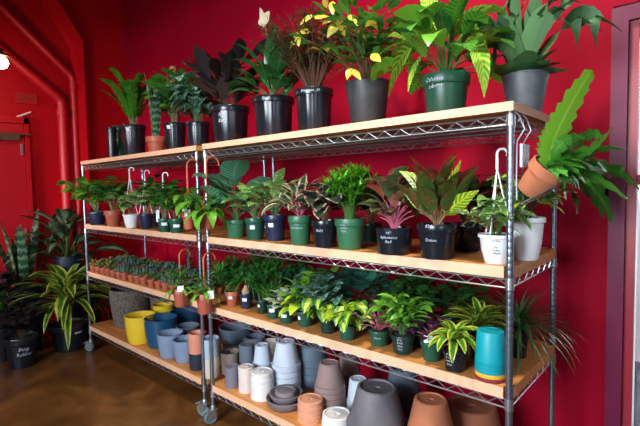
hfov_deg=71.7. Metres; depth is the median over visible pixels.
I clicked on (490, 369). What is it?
pot
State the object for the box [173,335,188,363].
ceramic pot
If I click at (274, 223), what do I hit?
potted plant
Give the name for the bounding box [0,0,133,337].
wall
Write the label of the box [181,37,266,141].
potted plant
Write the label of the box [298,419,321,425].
pot
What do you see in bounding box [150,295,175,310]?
bucket
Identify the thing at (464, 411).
pot
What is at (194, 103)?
potted plant
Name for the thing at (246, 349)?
pot
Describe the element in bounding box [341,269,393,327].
potted plant
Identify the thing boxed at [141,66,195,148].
potted plant
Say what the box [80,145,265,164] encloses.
wooden board
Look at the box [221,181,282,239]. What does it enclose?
potted plant
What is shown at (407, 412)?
pot
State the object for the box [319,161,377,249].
potted plant
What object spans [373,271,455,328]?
potted plant
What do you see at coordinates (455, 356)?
potted plant
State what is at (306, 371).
pot
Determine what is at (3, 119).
trim
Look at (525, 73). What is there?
potted plant
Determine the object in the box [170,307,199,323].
ceramic pot
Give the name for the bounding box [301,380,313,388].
pot
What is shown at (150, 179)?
potted plant
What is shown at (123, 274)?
pot
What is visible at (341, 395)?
pot
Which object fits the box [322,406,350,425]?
pot
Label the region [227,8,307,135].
potted plant
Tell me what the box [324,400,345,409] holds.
pot
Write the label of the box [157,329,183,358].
ceramic pot
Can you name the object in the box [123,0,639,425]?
wall
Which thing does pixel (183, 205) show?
hanging plant
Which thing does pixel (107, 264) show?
succulent
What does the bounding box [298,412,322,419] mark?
pot
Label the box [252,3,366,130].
potted plant
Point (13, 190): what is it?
door
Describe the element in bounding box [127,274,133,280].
pot
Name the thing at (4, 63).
wall lamp
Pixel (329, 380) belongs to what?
pot
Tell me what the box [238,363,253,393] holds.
pot
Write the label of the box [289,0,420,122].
potted plant
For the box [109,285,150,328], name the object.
plant pot
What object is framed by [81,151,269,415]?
shelving unit
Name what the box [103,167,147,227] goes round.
potted plant
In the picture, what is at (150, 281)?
pot
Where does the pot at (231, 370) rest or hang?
on the wooden board at (263, 409)
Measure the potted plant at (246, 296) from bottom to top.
0.246 m
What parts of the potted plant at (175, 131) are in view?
pot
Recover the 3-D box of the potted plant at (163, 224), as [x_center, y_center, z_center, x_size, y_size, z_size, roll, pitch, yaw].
[-1.133,-0.080,3.176,0.357,0.428,0.296,-3,4,-38]
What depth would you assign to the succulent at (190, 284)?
3.05 m
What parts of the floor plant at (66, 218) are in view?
pot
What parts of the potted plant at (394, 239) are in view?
pot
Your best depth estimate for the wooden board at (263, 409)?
2.59 m
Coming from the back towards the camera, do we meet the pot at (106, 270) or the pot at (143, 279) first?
the pot at (106, 270)
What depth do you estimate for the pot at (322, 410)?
2.34 m
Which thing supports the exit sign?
attached to the wall at (99, 23)
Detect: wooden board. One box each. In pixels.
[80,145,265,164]
[85,221,264,240]
[87,270,266,307]
[89,319,224,384]
[202,101,549,153]
[208,230,555,277]
[211,292,553,398]
[212,378,321,425]
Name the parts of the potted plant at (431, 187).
pot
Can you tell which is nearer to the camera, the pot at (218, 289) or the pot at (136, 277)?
the pot at (218, 289)
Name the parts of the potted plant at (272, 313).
pot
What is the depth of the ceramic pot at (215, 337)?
2.95 m
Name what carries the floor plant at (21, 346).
on the floor
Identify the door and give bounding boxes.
[0,123,30,287]
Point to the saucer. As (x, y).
(475, 375)
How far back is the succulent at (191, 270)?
3.46 m
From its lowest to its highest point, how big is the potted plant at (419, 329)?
0.253 m
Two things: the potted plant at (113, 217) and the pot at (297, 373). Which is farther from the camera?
the potted plant at (113, 217)
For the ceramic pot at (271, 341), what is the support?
on the wooden board at (263, 409)
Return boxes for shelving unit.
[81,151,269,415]
[202,111,556,425]
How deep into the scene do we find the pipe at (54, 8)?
4.73 m
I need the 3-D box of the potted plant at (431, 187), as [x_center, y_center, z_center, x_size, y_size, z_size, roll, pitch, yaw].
[0.469,-0.032,1.804,0.429,0.429,0.386,-1,3,-1]
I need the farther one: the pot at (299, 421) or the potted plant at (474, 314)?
the pot at (299, 421)
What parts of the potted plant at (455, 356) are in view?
pot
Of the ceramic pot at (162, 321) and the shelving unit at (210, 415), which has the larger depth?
the ceramic pot at (162, 321)
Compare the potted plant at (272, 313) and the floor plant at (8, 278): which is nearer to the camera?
the potted plant at (272, 313)
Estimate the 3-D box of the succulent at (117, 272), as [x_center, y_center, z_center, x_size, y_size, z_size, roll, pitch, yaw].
[-1.721,0.491,3.793,0.071,0.125,0.068,2,4,42]
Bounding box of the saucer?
[474,371,504,383]
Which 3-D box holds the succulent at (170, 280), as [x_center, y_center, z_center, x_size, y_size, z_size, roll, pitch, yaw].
[-1.062,0.508,3.211,0.076,0.134,0.073,2,4,42]
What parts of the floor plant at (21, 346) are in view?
pot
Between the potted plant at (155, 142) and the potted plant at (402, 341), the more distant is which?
the potted plant at (155, 142)
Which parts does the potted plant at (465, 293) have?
pot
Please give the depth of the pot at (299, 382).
2.71 m
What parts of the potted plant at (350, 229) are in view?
pot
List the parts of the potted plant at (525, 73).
pot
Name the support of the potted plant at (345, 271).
on the wooden board at (361, 346)
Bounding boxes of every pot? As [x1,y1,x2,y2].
[89,264,96,270]
[94,266,100,271]
[99,267,106,273]
[104,268,112,274]
[106,127,116,157]
[109,269,115,276]
[115,271,120,277]
[120,272,128,279]
[124,311,155,344]
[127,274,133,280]
[133,275,141,282]
[139,276,148,284]
[144,313,177,348]
[147,278,154,286]
[153,302,173,313]
[154,280,161,288]
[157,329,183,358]
[160,282,170,290]
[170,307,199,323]
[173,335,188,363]
[176,322,199,334]
[188,330,205,370]
[201,335,219,378]
[215,286,223,294]
[219,321,252,345]
[220,348,239,375]
[221,338,244,349]
[225,363,238,388]
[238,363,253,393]
[239,341,253,364]
[245,333,264,352]
[250,366,273,384]
[250,376,273,388]
[251,382,273,393]
[251,388,267,397]
[251,392,268,401]
[253,342,272,367]
[261,338,278,359]
[272,338,300,372]
[273,368,300,378]
[274,374,300,384]
[274,380,300,386]
[297,393,323,412]
[298,340,327,368]
[298,404,323,415]
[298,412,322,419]
[298,415,321,422]
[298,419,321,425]
[301,367,317,374]
[301,374,316,381]
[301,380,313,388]
[314,358,344,394]
[314,389,344,400]
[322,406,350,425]
[323,394,345,406]
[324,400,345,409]
[339,353,360,385]
[346,375,366,407]
[346,378,407,425]
[388,366,421,408]
[403,409,410,420]
[407,391,452,425]
[448,393,500,425]
[475,326,505,367]
[475,362,504,371]
[475,366,504,375]
[475,370,504,379]
[518,155,561,198]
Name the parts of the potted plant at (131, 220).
pot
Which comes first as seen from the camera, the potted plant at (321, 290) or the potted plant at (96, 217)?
the potted plant at (321, 290)
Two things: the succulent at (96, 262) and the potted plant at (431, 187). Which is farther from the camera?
the succulent at (96, 262)
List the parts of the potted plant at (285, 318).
pot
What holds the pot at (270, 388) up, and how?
on the pot at (252, 393)
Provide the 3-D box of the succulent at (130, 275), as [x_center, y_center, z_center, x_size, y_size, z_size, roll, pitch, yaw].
[-1.551,0.509,3.656,0.099,0.098,0.089,-2,3,-20]
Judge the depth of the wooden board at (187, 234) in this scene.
3.32 m
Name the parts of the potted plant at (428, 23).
pot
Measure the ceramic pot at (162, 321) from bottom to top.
0.232 m
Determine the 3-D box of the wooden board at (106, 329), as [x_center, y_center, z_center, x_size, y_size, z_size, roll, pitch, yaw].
[-1.285,1.087,3.789,1.910,0.041,0.602,2,4,42]
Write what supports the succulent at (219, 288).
on the wooden board at (152, 290)
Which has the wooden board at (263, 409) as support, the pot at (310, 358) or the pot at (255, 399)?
the pot at (255, 399)
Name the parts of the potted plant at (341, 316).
pot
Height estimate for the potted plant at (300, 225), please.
0.372 m
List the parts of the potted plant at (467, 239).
pot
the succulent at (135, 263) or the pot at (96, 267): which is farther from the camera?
the pot at (96, 267)
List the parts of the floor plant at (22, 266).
pot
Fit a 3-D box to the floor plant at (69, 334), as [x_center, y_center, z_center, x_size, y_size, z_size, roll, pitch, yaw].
[-2.425,0.903,4.272,1.060,0.826,1.016,0,3,13]
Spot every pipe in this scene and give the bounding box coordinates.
[0,1,85,311]
[0,44,74,250]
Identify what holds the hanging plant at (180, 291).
hanging from the shelving unit at (179, 160)
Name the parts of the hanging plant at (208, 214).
pot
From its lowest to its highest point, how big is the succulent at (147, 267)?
0.136 m
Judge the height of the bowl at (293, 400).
0.046 m
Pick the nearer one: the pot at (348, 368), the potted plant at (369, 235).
the potted plant at (369, 235)
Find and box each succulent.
[89,259,96,270]
[94,260,103,271]
[98,263,106,273]
[104,260,113,274]
[109,265,115,276]
[115,264,120,277]
[119,264,128,279]
[126,269,133,280]
[132,262,141,267]
[133,266,141,282]
[137,268,148,284]
[142,265,150,275]
[146,273,155,286]
[150,267,157,273]
[153,274,162,288]
[160,273,170,290]
[168,277,176,288]
[169,261,177,268]
[186,281,194,297]
[190,269,198,279]
[214,280,223,294]
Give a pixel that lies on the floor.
(105, 385)
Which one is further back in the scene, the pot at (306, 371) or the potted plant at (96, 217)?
the potted plant at (96, 217)
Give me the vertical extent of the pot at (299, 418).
0.047 m
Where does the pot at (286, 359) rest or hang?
on the pot at (297, 373)
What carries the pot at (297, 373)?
on the pot at (298, 378)
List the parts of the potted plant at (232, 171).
pot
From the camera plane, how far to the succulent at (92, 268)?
4.14 m
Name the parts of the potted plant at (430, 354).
pot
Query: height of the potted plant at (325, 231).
0.344 m
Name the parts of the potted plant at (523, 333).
pot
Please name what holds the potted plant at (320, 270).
on the wooden board at (361, 346)
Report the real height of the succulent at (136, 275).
0.137 m
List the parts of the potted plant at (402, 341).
pot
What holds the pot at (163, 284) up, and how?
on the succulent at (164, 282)
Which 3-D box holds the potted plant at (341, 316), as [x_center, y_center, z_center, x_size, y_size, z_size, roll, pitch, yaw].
[0.135,0.513,2.148,0.285,0.199,0.296,-2,3,-17]
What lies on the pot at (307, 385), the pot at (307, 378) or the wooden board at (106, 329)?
the pot at (307, 378)
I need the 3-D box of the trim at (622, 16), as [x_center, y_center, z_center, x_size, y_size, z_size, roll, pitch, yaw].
[1.893,0.235,1.616,1.428,2.300,0.035,2,4,42]
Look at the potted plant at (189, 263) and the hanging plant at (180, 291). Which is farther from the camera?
the potted plant at (189, 263)
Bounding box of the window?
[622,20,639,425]
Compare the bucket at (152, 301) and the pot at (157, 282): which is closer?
the pot at (157, 282)
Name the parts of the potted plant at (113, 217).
pot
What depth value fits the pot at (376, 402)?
2.06 m
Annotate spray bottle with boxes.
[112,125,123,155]
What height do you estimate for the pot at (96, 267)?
0.054 m
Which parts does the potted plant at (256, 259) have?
pot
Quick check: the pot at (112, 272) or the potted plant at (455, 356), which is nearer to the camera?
the potted plant at (455, 356)
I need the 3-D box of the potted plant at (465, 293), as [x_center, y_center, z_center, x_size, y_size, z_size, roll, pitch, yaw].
[0.610,0.467,2.069,0.338,0.283,0.345,-2,3,-13]
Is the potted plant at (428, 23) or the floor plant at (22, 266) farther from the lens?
the floor plant at (22, 266)
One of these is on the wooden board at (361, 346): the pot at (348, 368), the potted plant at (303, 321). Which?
the potted plant at (303, 321)
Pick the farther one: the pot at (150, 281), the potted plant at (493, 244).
the pot at (150, 281)
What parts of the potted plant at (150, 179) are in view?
pot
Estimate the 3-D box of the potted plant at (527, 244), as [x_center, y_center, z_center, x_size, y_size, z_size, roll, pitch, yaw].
[0.813,0.012,1.708,0.329,0.338,0.309,2,4,42]
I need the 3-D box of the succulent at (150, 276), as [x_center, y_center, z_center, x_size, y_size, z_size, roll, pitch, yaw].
[-1.305,0.515,3.439,0.102,0.101,0.091,-2,3,-20]
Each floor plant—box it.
[0,210,58,350]
[0,269,38,361]
[0,299,54,368]
[1,208,126,319]
[1,262,110,352]
[57,280,114,340]
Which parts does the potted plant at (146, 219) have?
pot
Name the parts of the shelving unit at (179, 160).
post, wire shelf, post, wire shelf, wire shelf, wire shelf, post, post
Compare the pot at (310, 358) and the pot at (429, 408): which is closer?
the pot at (429, 408)
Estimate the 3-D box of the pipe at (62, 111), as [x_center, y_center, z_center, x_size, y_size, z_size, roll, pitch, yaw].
[-3.445,-0.809,3.817,0.122,4.289,2.370,2,4,42]
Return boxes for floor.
[0,335,280,425]
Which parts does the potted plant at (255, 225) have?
pot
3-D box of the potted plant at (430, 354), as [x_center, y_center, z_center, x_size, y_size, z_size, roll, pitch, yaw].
[0.469,0.527,1.884,0.259,0.188,0.223,2,4,42]
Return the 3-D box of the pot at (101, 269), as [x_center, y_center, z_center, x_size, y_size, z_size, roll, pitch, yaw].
[-1.965,0.520,4.015,0.066,0.053,0.065,2,4,42]
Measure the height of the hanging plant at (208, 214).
0.453 m
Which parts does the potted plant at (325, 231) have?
pot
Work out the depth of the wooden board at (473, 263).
1.94 m
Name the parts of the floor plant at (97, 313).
pot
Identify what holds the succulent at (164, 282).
on the wooden board at (152, 290)
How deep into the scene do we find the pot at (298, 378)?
2.68 m
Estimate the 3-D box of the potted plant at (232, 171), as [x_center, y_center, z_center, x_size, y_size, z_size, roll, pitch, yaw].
[-0.516,-0.085,2.718,0.487,0.467,0.475,2,4,42]
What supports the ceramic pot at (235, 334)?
on the wooden board at (263, 409)
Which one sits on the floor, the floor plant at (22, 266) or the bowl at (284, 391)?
the floor plant at (22, 266)
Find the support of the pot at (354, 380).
on the pot
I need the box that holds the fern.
[514,69,639,221]
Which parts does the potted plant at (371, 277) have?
pot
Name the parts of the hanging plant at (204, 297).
pot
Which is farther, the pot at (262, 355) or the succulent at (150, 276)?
the succulent at (150, 276)
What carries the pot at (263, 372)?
on the pot at (272, 383)
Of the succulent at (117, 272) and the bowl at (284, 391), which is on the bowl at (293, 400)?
the bowl at (284, 391)
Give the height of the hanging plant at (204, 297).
0.376 m
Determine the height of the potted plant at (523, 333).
0.295 m
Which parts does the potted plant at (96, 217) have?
pot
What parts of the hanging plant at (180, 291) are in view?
pot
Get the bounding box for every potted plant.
[56,176,108,224]
[87,176,134,225]
[100,67,151,154]
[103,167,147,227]
[124,170,159,228]
[131,174,181,225]
[137,172,182,231]
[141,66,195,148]
[144,73,165,151]
[152,185,195,232]
[160,71,229,145]
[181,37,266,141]
[183,241,196,274]
[192,160,274,237]
[205,255,260,306]
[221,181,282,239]
[223,269,262,308]
[224,249,290,299]
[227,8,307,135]
[239,168,300,240]
[244,262,283,313]
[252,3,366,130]
[252,281,288,318]
[261,174,327,244]
[264,287,300,323]
[267,261,314,303]
[278,276,315,326]
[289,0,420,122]
[291,272,358,333]
[292,266,341,313]
[295,178,351,247]
[315,297,371,340]
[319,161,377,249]
[327,267,380,301]
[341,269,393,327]
[343,173,398,241]
[349,298,399,346]
[356,166,422,254]
[366,291,435,354]
[370,0,515,112]
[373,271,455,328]
[387,153,491,259]
[404,312,447,361]
[409,288,442,346]
[415,276,492,344]
[427,319,477,372]
[437,172,519,251]
[437,296,523,358]
[449,148,537,264]
[464,0,622,111]
[466,287,583,375]
[485,173,576,260]
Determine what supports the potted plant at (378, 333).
on the wooden board at (361, 346)
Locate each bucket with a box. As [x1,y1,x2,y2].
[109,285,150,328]
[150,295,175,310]
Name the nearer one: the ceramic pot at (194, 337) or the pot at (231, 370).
the pot at (231, 370)
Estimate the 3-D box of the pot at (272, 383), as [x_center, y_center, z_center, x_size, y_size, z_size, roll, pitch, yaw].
[-0.349,1.005,2.674,0.141,0.058,0.141,1,4,28]
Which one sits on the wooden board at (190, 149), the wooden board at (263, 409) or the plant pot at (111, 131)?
the plant pot at (111, 131)
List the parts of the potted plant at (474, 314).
pot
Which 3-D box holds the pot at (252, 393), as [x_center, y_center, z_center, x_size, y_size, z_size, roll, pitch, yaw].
[-0.348,1.056,2.677,0.141,0.058,0.141,-2,3,-17]
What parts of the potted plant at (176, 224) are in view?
pot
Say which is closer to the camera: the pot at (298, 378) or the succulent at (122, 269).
the pot at (298, 378)
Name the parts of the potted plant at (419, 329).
pot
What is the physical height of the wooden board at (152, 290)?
0.041 m
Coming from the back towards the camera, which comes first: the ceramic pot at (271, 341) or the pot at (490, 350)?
the ceramic pot at (271, 341)
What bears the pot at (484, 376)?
on the saucer
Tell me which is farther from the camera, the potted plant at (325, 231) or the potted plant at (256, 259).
the potted plant at (256, 259)
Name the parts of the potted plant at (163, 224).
pot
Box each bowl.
[266,390,304,411]
[269,384,301,404]
[275,385,296,398]
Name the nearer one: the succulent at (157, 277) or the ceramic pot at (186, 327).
the succulent at (157, 277)
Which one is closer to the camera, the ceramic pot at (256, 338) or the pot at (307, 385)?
the pot at (307, 385)
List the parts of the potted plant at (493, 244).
pot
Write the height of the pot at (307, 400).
0.047 m
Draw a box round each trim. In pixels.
[0,115,36,282]
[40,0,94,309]
[604,2,639,425]
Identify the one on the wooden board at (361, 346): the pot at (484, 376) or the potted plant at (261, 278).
the potted plant at (261, 278)
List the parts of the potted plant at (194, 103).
pot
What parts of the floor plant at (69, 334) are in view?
pot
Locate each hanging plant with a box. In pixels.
[159,159,208,228]
[163,249,194,306]
[184,156,226,231]
[187,252,219,314]
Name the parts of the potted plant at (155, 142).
pot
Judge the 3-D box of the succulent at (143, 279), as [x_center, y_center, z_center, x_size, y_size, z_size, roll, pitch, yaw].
[-1.401,0.499,3.501,0.088,0.132,0.086,2,4,42]
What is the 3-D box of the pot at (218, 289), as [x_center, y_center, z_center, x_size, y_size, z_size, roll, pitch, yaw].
[-0.710,0.547,3.119,0.067,0.054,0.065,2,4,42]
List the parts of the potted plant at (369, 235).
pot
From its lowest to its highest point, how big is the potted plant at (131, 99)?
0.790 m
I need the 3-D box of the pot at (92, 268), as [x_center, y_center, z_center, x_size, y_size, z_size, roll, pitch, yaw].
[-2.128,0.514,4.158,0.068,0.055,0.067,2,4,42]
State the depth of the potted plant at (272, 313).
2.51 m
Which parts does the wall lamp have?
bulb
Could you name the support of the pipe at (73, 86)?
attached to the wall at (99, 23)
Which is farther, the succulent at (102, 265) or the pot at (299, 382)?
the succulent at (102, 265)
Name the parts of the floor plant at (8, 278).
pot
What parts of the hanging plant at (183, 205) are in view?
pot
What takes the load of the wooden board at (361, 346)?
on the shelving unit at (210, 415)
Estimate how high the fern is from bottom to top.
0.673 m
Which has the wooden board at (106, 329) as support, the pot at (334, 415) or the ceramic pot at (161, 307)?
the ceramic pot at (161, 307)
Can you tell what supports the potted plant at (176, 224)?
on the wooden board at (187, 234)
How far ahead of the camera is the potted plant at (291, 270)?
2.77 m
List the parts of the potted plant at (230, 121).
pot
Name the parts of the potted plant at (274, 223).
pot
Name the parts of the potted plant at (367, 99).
pot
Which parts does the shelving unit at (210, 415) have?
post, wire shelf, post, wire shelf, wire shelf, wire shelf, post, post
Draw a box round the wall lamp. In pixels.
[0,48,10,68]
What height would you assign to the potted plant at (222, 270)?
0.318 m
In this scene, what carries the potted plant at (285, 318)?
on the wooden board at (361, 346)
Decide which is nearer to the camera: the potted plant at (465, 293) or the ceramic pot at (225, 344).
the potted plant at (465, 293)
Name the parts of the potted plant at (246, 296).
pot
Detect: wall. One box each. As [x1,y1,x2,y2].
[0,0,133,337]
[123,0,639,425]
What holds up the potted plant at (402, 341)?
on the wooden board at (361, 346)
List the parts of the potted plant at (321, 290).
pot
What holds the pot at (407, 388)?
on the pot at (407, 412)
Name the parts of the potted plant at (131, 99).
pot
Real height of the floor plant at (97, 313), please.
0.611 m
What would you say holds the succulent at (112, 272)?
on the wooden board at (152, 290)
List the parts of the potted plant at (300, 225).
pot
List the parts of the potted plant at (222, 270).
pot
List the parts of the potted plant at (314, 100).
pot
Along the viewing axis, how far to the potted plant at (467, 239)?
1.93 m
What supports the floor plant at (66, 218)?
on the floor
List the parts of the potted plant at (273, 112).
flower, pot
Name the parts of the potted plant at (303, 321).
pot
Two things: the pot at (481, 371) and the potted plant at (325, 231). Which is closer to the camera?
the pot at (481, 371)
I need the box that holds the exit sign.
[15,91,37,104]
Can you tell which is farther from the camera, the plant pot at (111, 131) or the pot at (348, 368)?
the plant pot at (111, 131)
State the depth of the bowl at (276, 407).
2.48 m
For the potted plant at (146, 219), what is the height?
0.459 m
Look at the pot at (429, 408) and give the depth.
1.91 m
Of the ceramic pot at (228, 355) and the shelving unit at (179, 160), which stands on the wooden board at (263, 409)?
the ceramic pot at (228, 355)
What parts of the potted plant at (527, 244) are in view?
pot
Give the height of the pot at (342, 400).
0.150 m
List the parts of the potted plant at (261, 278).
pot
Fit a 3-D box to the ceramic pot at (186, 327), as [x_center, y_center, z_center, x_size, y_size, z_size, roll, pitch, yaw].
[-1.070,0.991,3.593,0.187,0.166,0.187,2,4,42]
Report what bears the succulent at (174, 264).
on the wooden board at (152, 290)
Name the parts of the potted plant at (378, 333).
pot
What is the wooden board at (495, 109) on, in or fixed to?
on the shelving unit at (210, 415)

